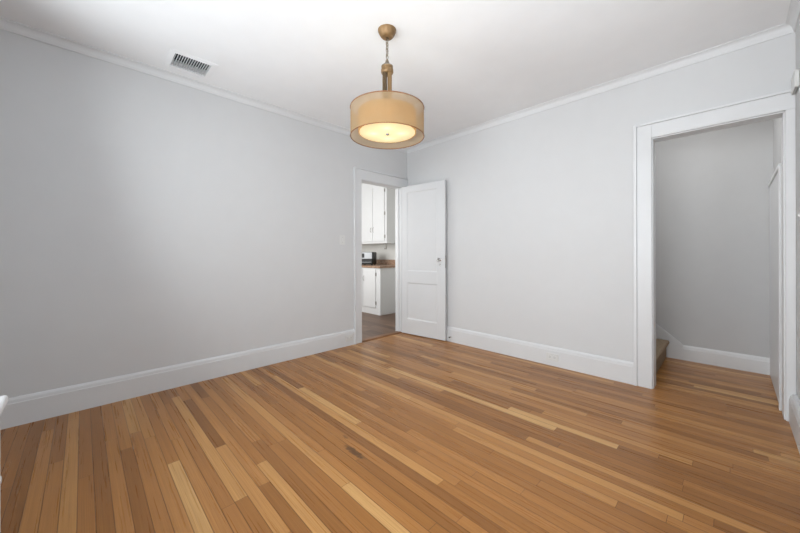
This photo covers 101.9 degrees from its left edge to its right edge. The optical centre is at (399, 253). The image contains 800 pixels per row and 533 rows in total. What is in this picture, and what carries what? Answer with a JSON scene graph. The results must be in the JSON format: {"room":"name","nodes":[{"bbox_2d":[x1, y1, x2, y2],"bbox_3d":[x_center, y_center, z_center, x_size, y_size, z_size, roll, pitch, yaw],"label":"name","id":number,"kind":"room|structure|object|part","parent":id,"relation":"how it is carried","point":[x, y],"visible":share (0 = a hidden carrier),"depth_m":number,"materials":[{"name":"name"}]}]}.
{"room":"empty dining room","nodes":[
{"label":"empty dining room","id":0,"kind":"room"},
{"bbox_2d":[0,29,406,397],"bbox_3d":[-1.350,-0.195,3.376,4.190,2.637,0.120,0,0,-44],"label":"wall","id":1,"kind":"structure","parent":0,"point":[148,222],"depth_m":2.63,"materials":[{"name":"grey paint"}]},
{"bbox_2d":[0,329,354,429],"bbox_3d":[-1.646,1.031,2.986,3.016,0.187,0.020,0,0,-44],"label":"baseboard","id":2,"kind":"structure","parent":1,"relation":"attached to","point":[24,409],"depth_m":2.62,"materials":[{"name":"white paint"}]},
{"bbox_2d":[0,17,406,152],"bbox_3d":[-1.303,-1.484,3.310,3.970,0.058,0.046,0,0,-44],"label":"trim","id":3,"kind":"structure","parent":1,"relation":"attached to","point":[8,25],"depth_m":2.62,"materials":[{"name":"white paint"}]},
{"bbox_2d":[345,334,352,341],"bbox_3d":[-0.622,1.024,3.965,0.112,0.078,0.008,0,0,-44],"label":"power outlet","id":4,"kind":"object","parent":1,"relation":"attached to","point":[349,337],"visible":1,"depth_m":3.96,"materials":[{"name":"white plastic"}]},
{"bbox_2d":[353,167,407,343],"bbox_3d":[-0.226,0.017,4.368,0.955,2.208,0.030,0,0,-44],"label":"trim","id":5,"kind":"structure","parent":1,"relation":"attached to","point":[359,174],"depth_m":4.08,"materials":[{"name":"white paint"}]},
{"bbox_2d":[362,180,401,331],"bbox_3d":[-0.281,0.088,4.420,0.722,2.066,0.123,0,0,-44],"label":"trim","id":6,"kind":"structure","parent":1,"relation":"attached to","point":[398,308],"depth_m":4.65,"materials":[{"name":"white paint"}]},
{"bbox_2d":[362,331,401,341],"bbox_3d":[-0.265,1.114,4.407,0.710,0.013,0.116,0,0,-44],"label":"trim","id":7,"kind":"structure","parent":1,"relation":"attached to","point":[394,332],"depth_m":4.38,"materials":[{"name":"brown wood"}]},
{"bbox_2d":[362,312,395,338],"bbox_3d":[-1.210,1.153,5.763,2.880,0.060,3.255,0,0,-44],"label":"floor","id":8,"kind":"structure","parent":0,"point":[372,324],"depth_m":5.16,"materials":[{"name":"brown wood"}]},
{"bbox_2d":[362,267,394,315],"bbox_3d":[-0.699,0.691,6.672,0.673,0.862,1.569,0,0,-44],"label":"base cabinet","id":9,"kind":"object","parent":8,"relation":"on","point":[378,284],"visible":0.33,"depth_m":6.05,"materials":[{"name":"white paint"}]},
{"bbox_3d":[-0.856,0.642,6.409,0.018,0.710,0.388,0,0,-44],"label":"cabinet door","id":10,"kind":"part","parent":9,"relation":"part of","materials":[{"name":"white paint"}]},
{"bbox_3d":[-0.578,0.642,6.124,0.018,0.710,0.367,0,0,-44],"label":"cabinet door","id":11,"kind":"part","parent":9,"relation":"part of","materials":[{"name":"white paint"}]},
{"bbox_2d":[362,259,394,267],"bbox_3d":[-0.687,0.188,6.674,0.651,0.142,1.585,0,0,-44],"label":"countertop","id":12,"kind":"structure","parent":9,"relation":"on","point":[380,263],"depth_m":6.28,"materials":[{"name":"brown laminate"}]},
{"bbox_2d":[362,252,376,264],"bbox_3d":[-0.639,0.090,6.488,0.270,0.262,0.325,0,0,11],"label":"toaster oven","id":13,"kind":"object","parent":12,"relation":"on","point":[368,258],"visible":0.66,"depth_m":6.36,"materials":[{"name":"silver metal"}]},
{"bbox_3d":[-0.668,0.146,6.358,0.250,0.100,0.010,0,0,11],"label":"oven door","id":14,"kind":"part","parent":13,"relation":"part of","materials":[{"name":"black glass"}]},
{"bbox_3d":[-0.668,0.029,6.358,0.250,0.125,0.010,0,0,11],"label":"control panel","id":15,"kind":"part","parent":13,"relation":"part of","materials":[{"name":"metal"}]},
{"bbox_2d":[0,0,790,147],"bbox_3d":[-0.064,-1.567,2.055,4.190,0.100,3.812,0,0,-44],"label":"ceiling","id":16,"kind":"structure","parent":0,"point":[470,63],"depth_m":2.30,"materials":[{"name":"white paint"}]},
{"bbox_2d":[164,48,218,79],"bbox_3d":[-1.670,-1.555,2.594,0.315,0.105,0.302,0,0,-44],"label":"ceiling vent","id":17,"kind":"object","parent":16,"relation":"in","point":[176,59],"visible":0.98,"depth_m":2.61,"materials":[{"name":"white metal"}]},
{"bbox_2d":[350,24,423,148],"bbox_3d":[-0.086,-1.153,2.200,0.501,0.727,0.501,0,0,-44],"label":"pendant light","id":18,"kind":"object","parent":16,"relation":"hanging from","point":[386,118],"visible":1,"depth_m":2.08,"materials":[{"name":"beige fabric"}]},
{"bbox_3d":[-0.103,-1.026,2.183,0.028,0.392,0.028,0,0,0],"label":"stem rod","id":19,"kind":"part","parent":18,"relation":"part of","materials":[{"name":"brown metal"}]},
{"bbox_3d":[-0.086,-0.887,2.200,0.495,0.186,0.495,0,0,-44],"label":"lamp shade","id":20,"kind":"part","parent":18,"relation":"part of","materials":[{"name":"beige fabric"}]},
{"bbox_3d":[-0.086,-0.891,2.200,0.390,0.142,0.390,0,0,-44],"label":"lamp shade","id":21,"kind":"part","parent":18,"relation":"part of","materials":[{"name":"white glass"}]},
{"bbox_2d":[359,123,414,142],"bbox_3d":[-0.086,-0.814,2.200,0.376,0.020,0.376,0,0,-44],"label":"diffuser","id":22,"kind":"object","parent":18,"relation":"attached to","point":[377,132],"depth_m":2.18,"materials":[{"name":"beige glass"}]},
{"bbox_3d":[-0.069,-1.026,2.183,0.028,0.392,0.028,0,0,0],"label":"stem rod","id":23,"kind":"part","parent":18,"relation":"part of","materials":[{"name":"gold metal"}]},
{"bbox_2d":[0,333,799,532],"bbox_3d":[0.393,1.149,2.404,5.320,0.060,3.702,0,0,-44],"label":"floor","id":24,"kind":"structure","parent":0,"point":[401,432],"depth_m":1.82,"materials":[{"name":"brown wood"}]},
{"bbox_2d":[0,395,7,532],"bbox_3d":[-1.052,0.778,0.546,0.414,0.690,0.881,0,0,-44],"label":"base cabinet","id":25,"kind":"object","parent":24,"relation":"on","point":[3,399],"visible":1,"depth_m":0.98,"materials":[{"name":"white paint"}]},
{"bbox_3d":[-1.064,0.763,0.833,0.003,0.520,0.405,0,0,-44],"label":"cabinet door","id":26,"kind":"part","parent":25,"relation":"part of","materials":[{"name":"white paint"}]},
{"bbox_2d":[656,339,668,372],"bbox_3d":[2.020,0.553,3.645,0.998,1.122,1.451,0,0,-44],"label":"staircase","id":27,"kind":"structure","parent":24,"relation":"on","point":[661,344],"depth_m":3.25,"materials":[{"name":"brown wood"}]},
{"bbox_2d":[362,119,772,357],"bbox_3d":[1.097,-0.183,5.400,0.120,2.600,7.002,0,0,-44],"label":"wall","id":28,"kind":"structure","parent":0,"point":[713,278],"depth_m":3.24,"materials":[{"name":"grey paint"}]},
{"bbox_2d":[362,183,394,244],"bbox_3d":[-0.651,-0.838,6.819,0.393,1.260,1.432,0,0,-44],"label":"upper cabinet","id":29,"kind":"object","parent":28,"relation":"attached to","point":[378,203],"visible":0.47,"depth_m":6.37,"materials":[{"name":"white paint"}]},
{"bbox_3d":[-0.672,-0.784,6.617,0.018,1.068,0.348,0,0,-44],"label":"cabinet door","id":30,"kind":"part","parent":29,"relation":"part of","materials":[{"name":"white paint"}]},
{"bbox_3d":[-0.422,-0.785,6.361,0.018,1.068,0.348,0,0,-44],"label":"cabinet door","id":31,"kind":"part","parent":29,"relation":"part of","materials":[{"name":"white paint"}]},
{"bbox_2d":[377,259,394,264],"bbox_3d":[-0.461,0.169,6.895,0.020,0.104,1.585,0,0,-44],"label":"backsplash","id":32,"kind":"structure","parent":28,"relation":"attached to","point":[382,262],"depth_m":6.69,"materials":[{"name":"brown laminate"}]},
{"bbox_2d":[656,324,682,359],"bbox_3d":[2.350,0.301,4.048,0.018,1.624,1.775,0,0,-44],"label":"trim","id":33,"kind":"structure","parent":28,"relation":"attached to","point":[673,350],"depth_m":3.47,"materials":[{"name":"white paint"}]},
{"bbox_2d":[682,345,769,374],"bbox_3d":[3.192,1.034,3.187,0.020,0.154,0.632,0,0,-44],"label":"baseboard","id":34,"kind":"structure","parent":28,"relation":"attached to","point":[750,363],"depth_m":3.17,"materials":[{"name":"white paint"}]},
{"bbox_2d":[407,32,795,361],"bbox_3d":[1.438,-0.203,3.434,0.120,2.637,3.692,0,0,-44],"label":"wall","id":35,"kind":"structure","parent":0,"point":[539,206],"depth_m":3.18,"materials":[{"name":"grey paint"}]},
{"bbox_2d":[401,180,445,340],"bbox_3d":[0.292,0.082,4.364,0.738,2.055,0.102,0,0,40],"label":"door","id":36,"kind":"structure","parent":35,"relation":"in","point":[423,206],"depth_m":4.34,"materials":[{"name":"white paint"}]},
{"bbox_3d":[0.299,-0.311,4.388,0.499,1.096,0.031,0,0,40],"label":"panel","id":37,"kind":"part","parent":36,"relation":"part of","materials":[{"name":"white paint"}]},
{"bbox_3d":[0.301,0.649,4.388,0.499,0.510,0.031,0,0,40],"label":"panel","id":38,"kind":"part","parent":36,"relation":"part of","materials":[{"name":"white paint"}]},
{"bbox_2d":[446,326,633,384],"bbox_3d":[1.055,1.024,3.729,0.020,0.187,2.691,0,0,-44],"label":"baseboard","id":39,"kind":"structure","parent":35,"relation":"attached to","point":[595,365],"depth_m":3.27,"materials":[{"name":"white paint"}]},
{"bbox_2d":[546,352,558,361],"bbox_3d":[1.517,1.028,3.234,0.008,0.072,0.118,0,0,-44],"label":"power outlet","id":40,"kind":"object","parent":35,"relation":"attached to","point":[549,356],"visible":1,"depth_m":3.23,"materials":[{"name":"white plastic"}]},
{"bbox_2d":[407,24,793,152],"bbox_3d":[1.340,-1.492,3.412,0.046,0.058,3.592,0,0,-44],"label":"trim","id":41,"kind":"structure","parent":35,"relation":"attached to","point":[781,30],"depth_m":2.76,"materials":[{"name":"white paint"}]},
{"bbox_2d":[633,89,796,420],"bbox_3d":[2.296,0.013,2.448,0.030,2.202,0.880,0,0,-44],"label":"trim","id":42,"kind":"structure","parent":35,"relation":"attached to","point":[780,101],"depth_m":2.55,"materials":[{"name":"white paint"}]},
{"bbox_2d":[773,18,799,400],"bbox_3d":[1.597,-0.203,1.094,5.220,2.637,0.140,0,0,-44],"label":"wall","id":43,"kind":"structure","parent":0,"point":[797,33],"depth_m":2.09,"materials":[{"name":"grey paint"}]},
{"bbox_2d":[768,164,781,410],"bbox_3d":[3.048,0.234,2.631,0.982,1.748,0.034,0,0,-44],"label":"door","id":44,"kind":"structure","parent":43,"relation":"in","point":[775,244],"depth_m":2.52,"materials":[{"name":"white paint"}]},
{"bbox_3d":[3.046,-0.626,2.631,0.982,0.028,0.034,0,0,-44],"label":"rail","id":45,"kind":"part","parent":44,"relation":"part of","materials":[{"name":"white paint"}]},
{"bbox_2d":[785,0,799,31],"bbox_3d":[1.174,-1.491,0.772,3.970,0.058,0.046,0,0,-44],"label":"trim","id":46,"kind":"structure","parent":43,"relation":"attached to","point":[793,15],"depth_m":2.03,"materials":[{"name":"white paint"}]},
{"bbox_2d":[789,394,799,453],"bbox_3d":[1.179,1.023,0.761,3.950,0.187,0.034,0,0,-44],"label":"baseboard","id":47,"kind":"structure","parent":43,"relation":"attached to","point":[794,403],"depth_m":1.98,"materials":[{"name":"white paint"}]},
{"bbox_2d":[791,69,798,94],"bbox_3d":[2.530,-1.098,2.078,0.163,0.107,0.020,0,0,-44],"label":"wall box","id":48,"kind":"object","parent":43,"relation":"attached to","point":[795,78],"visible":1,"depth_m":2.03,"materials":[{"name":"white plastic"}]}
]}

